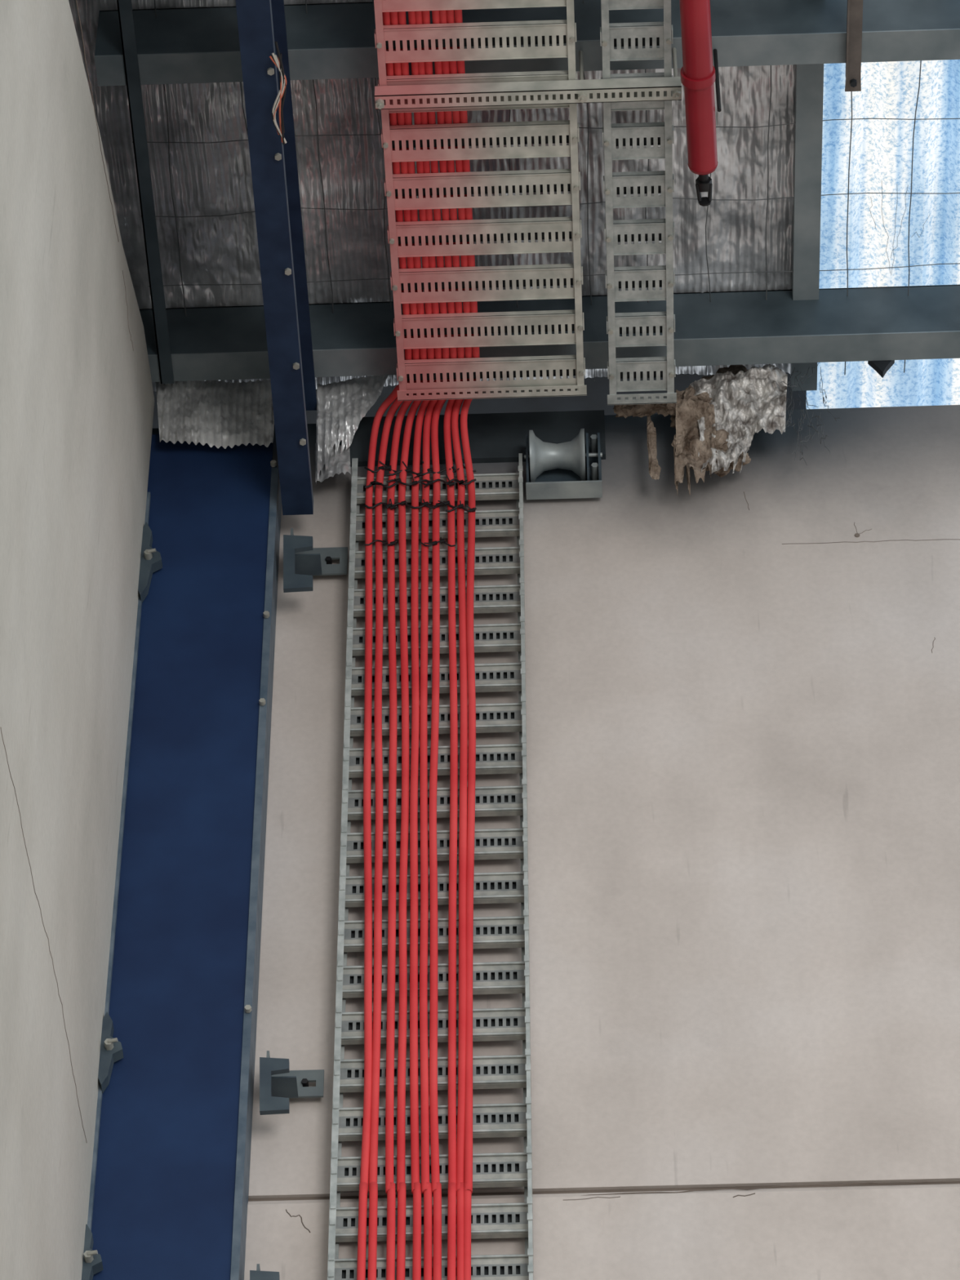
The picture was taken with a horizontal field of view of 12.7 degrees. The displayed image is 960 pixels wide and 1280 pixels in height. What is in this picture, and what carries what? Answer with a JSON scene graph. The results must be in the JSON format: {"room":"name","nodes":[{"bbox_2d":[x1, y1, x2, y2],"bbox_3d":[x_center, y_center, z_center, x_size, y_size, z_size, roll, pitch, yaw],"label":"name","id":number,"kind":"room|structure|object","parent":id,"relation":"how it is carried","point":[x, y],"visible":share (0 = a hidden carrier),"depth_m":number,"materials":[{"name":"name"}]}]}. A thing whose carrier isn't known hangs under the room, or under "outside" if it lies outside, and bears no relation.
{"room":"industrial building interior","nodes":[
{"label":"industrial building interior","id":0,"kind":"room"},
{"bbox_2d":[0,0,154,1279],"bbox_3d":[-0.991,1.340,6.172,0.120,10.313,4.360,-2,-47,1],"label":"wall","id":1,"kind":"structure","parent":0,"point":[77,397],"depth_m":9.16,"materials":[{"name":"paint"}]},
{"bbox_2d":[0,0,133,1142],"bbox_3d":[-0.889,-0.198,9.647,0.002,2.544,1.589,-2,-47,1],"label":"crack","id":2,"kind":"object","parent":1,"relation":"attached to","point":[76,0],"depth_m":9.36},
{"bbox_2d":[81,1224,103,1279],"bbox_3d":[-0.843,1.334,9.310,0.061,0.200,0.060,-2,-47,1],"label":"clip","id":3,"kind":"object","parent":1,"relation":"attached to","point":[92,1264],"visible":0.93,"depth_m":9.31,"materials":[{"name":"metal"}]},
{"bbox_2d":[97,1012,123,1093],"bbox_3d":[-0.837,0.919,9.748,0.064,0.219,0.060,-2,-47,1],"label":"clip","id":4,"kind":"object","parent":1,"relation":"attached to","point":[111,1049],"visible":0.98,"depth_m":9.74,"materials":[{"name":"metal"}]},
{"bbox_2d":[87,492,151,1231],"bbox_3d":[-0.847,3.048,7.543,0.010,9.950,0.014,-2,-47,1],"label":"trim","id":5,"kind":"structure","parent":1,"relation":"attached to","point":[148,495],"depth_m":10.17,"materials":[{"name":"metal"}]},
{"bbox_2d":[137,522,162,602],"bbox_3d":[-0.840,-0.207,10.934,0.071,0.275,0.060,-2,-47,1],"label":"clip","id":6,"kind":"object","parent":1,"relation":"attached to","point":[151,562],"visible":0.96,"depth_m":10.92,"materials":[{"name":"metal"}]},
{"bbox_2d":[155,378,274,448],"bbox_3d":[-0.698,-0.597,11.341,0.320,0.271,0.038,2,-47,-2],"label":"foil","id":7,"kind":"object","parent":1,"relation":"attached to","point":[216,413],"visible":0.99,"depth_m":11.34,"materials":[{"name":"silver metal"}]},
{"bbox_2d":[235,0,316,515],"bbox_3d":[-0.515,-1.371,10.413,0.078,0.432,2.500,-2,-47,1],"label":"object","id":8,"kind":"object","parent":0,"point":[260,23],"depth_m":10.64,"materials":[{"name":"blue metal"}]},
{"bbox_2d":[269,40,286,144],"bbox_3d":[-0.472,-1.282,10.169,0.042,0.025,0.289,-2,-47,1],"label":"wiring tail","id":9,"kind":"object","parent":8,"relation":"attached to","point":[280,99],"visible":1,"depth_m":10.16,"materials":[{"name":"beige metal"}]},
{"bbox_2d":[69,0,795,391],"bbox_3d":[-0.099,-1.639,10.746,1.866,0.050,2.600,-2,-47,1],"label":"ceiling","id":10,"kind":"structure","parent":0,"point":[212,179],"depth_m":11.19,"materials":[{"name":"metal"}]},
{"bbox_2d":[790,63,823,391],"bbox_3d":[0.820,-1.653,10.726,0.068,0.105,2.620,-2,-47,1],"label":"trim","id":11,"kind":"structure","parent":10,"relation":"attached to","point":[809,78],"depth_m":11.13,"materials":[{"name":"metal"}]},
{"bbox_2d":[806,59,959,408],"bbox_3d":[2.063,-1.585,10.900,2.445,0.030,3.050,-2,-47,1],"label":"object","id":12,"kind":"structure","parent":10,"relation":"attached to","point":[881,149],"depth_m":11.31,"materials":[{"name":"blue"}]},
{"bbox_2d":[775,182,928,465],"bbox_3d":[0.926,-0.816,11.222,0.272,0.779,0.649,21,-50,-19],"label":"strands","id":13,"kind":"object","parent":12,"relation":"hanging from","point":[824,401],"visible":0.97,"depth_m":11.30},
{"bbox_2d":[152,372,806,428],"bbox_3d":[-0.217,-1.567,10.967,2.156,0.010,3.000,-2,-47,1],"label":"steel beam","id":14,"kind":"structure","parent":0,"point":[596,399],"depth_m":11.83,"materials":[{"name":"metal"}]},
{"bbox_2d":[151,404,959,1279],"bbox_3d":[2.515,2.968,7.760,7.519,10.365,0.194,-2,-47,1],"label":"wall","id":15,"kind":"structure","parent":0,"point":[743,744],"depth_m":10.31,"materials":[{"name":"paint"}]},
{"bbox_2d":[249,1263,279,1279],"bbox_3d":[-0.427,1.434,9.316,0.132,0.182,0.116,-2,-47,1],"label":"cleat","id":16,"kind":"object","parent":15,"relation":"attached to","point":[257,1274],"visible":1,"depth_m":9.31,"materials":[{"name":"metal"}]},
{"bbox_2d":[259,1050,324,1115],"bbox_3d":[-0.425,1.021,9.751,0.139,0.200,0.116,-2,-47,1],"label":"cleat","id":17,"kind":"object","parent":15,"relation":"attached to","point":[278,1083],"visible":1,"depth_m":9.75,"materials":[{"name":"metal"}]},
{"bbox_2d":[283,528,347,592],"bbox_3d":[-0.420,-0.177,11.013,0.158,0.255,0.116,-2,-47,1],"label":"cleat","id":18,"kind":"object","parent":15,"relation":"attached to","point":[301,561],"visible":1,"depth_m":11.02,"materials":[{"name":"metal"}]},
{"bbox_2d":[327,453,533,1279],"bbox_3d":[-0.105,1.993,8.729,0.445,7.120,0.070,-2,-47,1],"label":"ladder","id":19,"kind":"object","parent":15,"relation":"attached to","point":[495,1170],"visible":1,"depth_m":10.21,"materials":[{"name":"metal"}]},
{"bbox_2d":[356,9,479,1279],"bbox_3d":[-0.187,1.019,7.910,0.311,7.275,2.546,-2,-47,1],"label":"cable bundle","id":20,"kind":"object","parent":19,"relation":"attached to","point":[460,1152],"visible":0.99,"depth_m":10.36,"materials":[{"name":"red plastic"}]},
{"bbox_2d":[349,409,605,466],"bbox_3d":[-0.010,-0.534,11.452,0.682,0.180,0.017,-2,-47,1],"label":"steel beam","id":21,"kind":"structure","parent":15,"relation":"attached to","point":[493,437],"depth_m":11.45,"materials":[{"name":"grey metal"}]},
{"bbox_2d":[524,428,602,499],"bbox_3d":[0.217,-0.478,11.286,0.203,0.206,0.140,-2,-47,1],"label":"roller","id":22,"kind":"object","parent":15,"relation":"attached to","point":[571,469],"visible":1,"depth_m":11.25,"materials":[{"name":"metal"}]},
{"bbox_3d":[0.872,-1.429,-3.629,30.000,0.100,30.000,-2,-47,1],"label":"floor","id":23,"kind":"structure","parent":0,"visible":0},
{"bbox_2d":[91,434,281,1279],"bbox_3d":[-0.731,3.005,7.674,0.435,10.200,0.136,-2,-47,1],"label":"steel column","id":24,"kind":"object","parent":23,"relation":"on","point":[171,1196],"visible":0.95,"depth_m":10.17,"materials":[{"name":"blue metal"}]},
{"bbox_2d":[315,374,388,482],"bbox_3d":[-0.331,-0.551,11.330,0.216,0.362,0.075,-9,-47,9],"label":"foil","id":25,"kind":"object","parent":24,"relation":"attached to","point":[341,406],"visible":1,"depth_m":11.34,"materials":[{"name":"silver metal"}]},
{"bbox_2d":[94,0,959,86],"bbox_3d":[1.104,-1.528,10.702,4.106,0.194,0.090,-2,-47,1],"label":"roof purlin","id":26,"kind":"structure","parent":24,"relation":"on","point":[331,41],"depth_m":10.67,"materials":[{"name":"metal"}]},
{"bbox_2d":[374,47,681,109],"bbox_3d":[0.117,-1.374,10.575,0.746,0.206,0.041,-2,-47,1],"label":"strut","id":27,"kind":"object","parent":26,"relation":"attached to","point":[581,91],"visible":1,"depth_m":10.52,"materials":[{"name":"metal"}]},
{"bbox_2d":[373,0,586,400],"bbox_3d":[-0.012,-1.506,10.433,0.491,0.070,2.369,-2,-47,1],"label":"cable tray","id":28,"kind":"object","parent":27,"relation":"on","point":[555,32],"visible":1,"depth_m":10.84,"materials":[{"name":"metal"}]},
{"bbox_2d":[600,0,676,404],"bbox_3d":[0.377,-1.504,10.435,0.180,0.070,2.404,-2,-47,1],"label":"cable tray","id":29,"kind":"object","parent":27,"relation":"on","point":[639,34],"visible":1,"depth_m":10.84,"materials":[{"name":"metal"}]},
{"bbox_2d":[139,284,959,382],"bbox_3d":[1.139,-0.833,11.361,4.106,0.194,0.090,-2,-47,1],"label":"roof purlin","id":30,"kind":"structure","parent":24,"relation":"on","point":[882,323],"depth_m":11.33,"materials":[{"name":"metal"}]},
{"bbox_2d":[132,0,959,390],"bbox_3d":[1.073,-1.643,10.672,3.965,0.020,2.594,-2,-47,1],"label":"wire mesh","id":31,"kind":"object","parent":30,"relation":"on","point":[851,119],"visible":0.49,"depth_m":11.15,"materials":[{"name":"grey metal"}]},
{"bbox_2d":[613,364,787,494],"bbox_3d":[0.580,-0.566,11.302,0.463,0.538,0.142,-2,-47,1],"label":"clump","id":32,"kind":"object","parent":31,"relation":"hanging from","point":[716,420],"visible":1,"depth_m":11.28,"materials":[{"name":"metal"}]},
{"bbox_2d":[867,360,894,377],"bbox_3d":[1.052,-0.712,11.320,0.070,0.060,0.020,-2,-47,1],"label":"clamp","id":33,"kind":"object","parent":30,"relation":"attached to","point":[881,367],"visible":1,"depth_m":11.32,"materials":[{"name":"metal"}]},
{"bbox_3d":[1.068,-2.224,10.041,4.106,0.194,0.090,-2,-47,1],"label":"roof purlin","id":34,"kind":"structure","parent":24,"relation":"on","visible":0},
{"bbox_2d":[116,0,173,383],"bbox_3d":[-0.866,-1.581,10.581,0.035,0.110,2.400,-2,-47,1],"label":"steel beam","id":35,"kind":"structure","parent":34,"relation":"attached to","point":[126,20],"depth_m":10.92,"materials":[{"name":"metal"}]},
{"bbox_2d":[679,0,721,206],"bbox_3d":[0.492,-1.777,10.134,0.094,0.292,1.705,-3,-47,3],"label":"pipe","id":36,"kind":"object","parent":34,"relation":"hanging from","point":[698,73],"visible":1,"depth_m":10.40,"materials":[{"name":"metal"}]},
{"bbox_2d":[844,0,862,91],"bbox_3d":[0.902,-1.798,10.294,0.040,0.026,1.223,-2,-47,1],"label":"strap","id":37,"kind":"object","parent":34,"relation":"attached to","point":[855,7],"visible":1,"depth_m":10.62,"materials":[{"name":"metal"}]}
]}

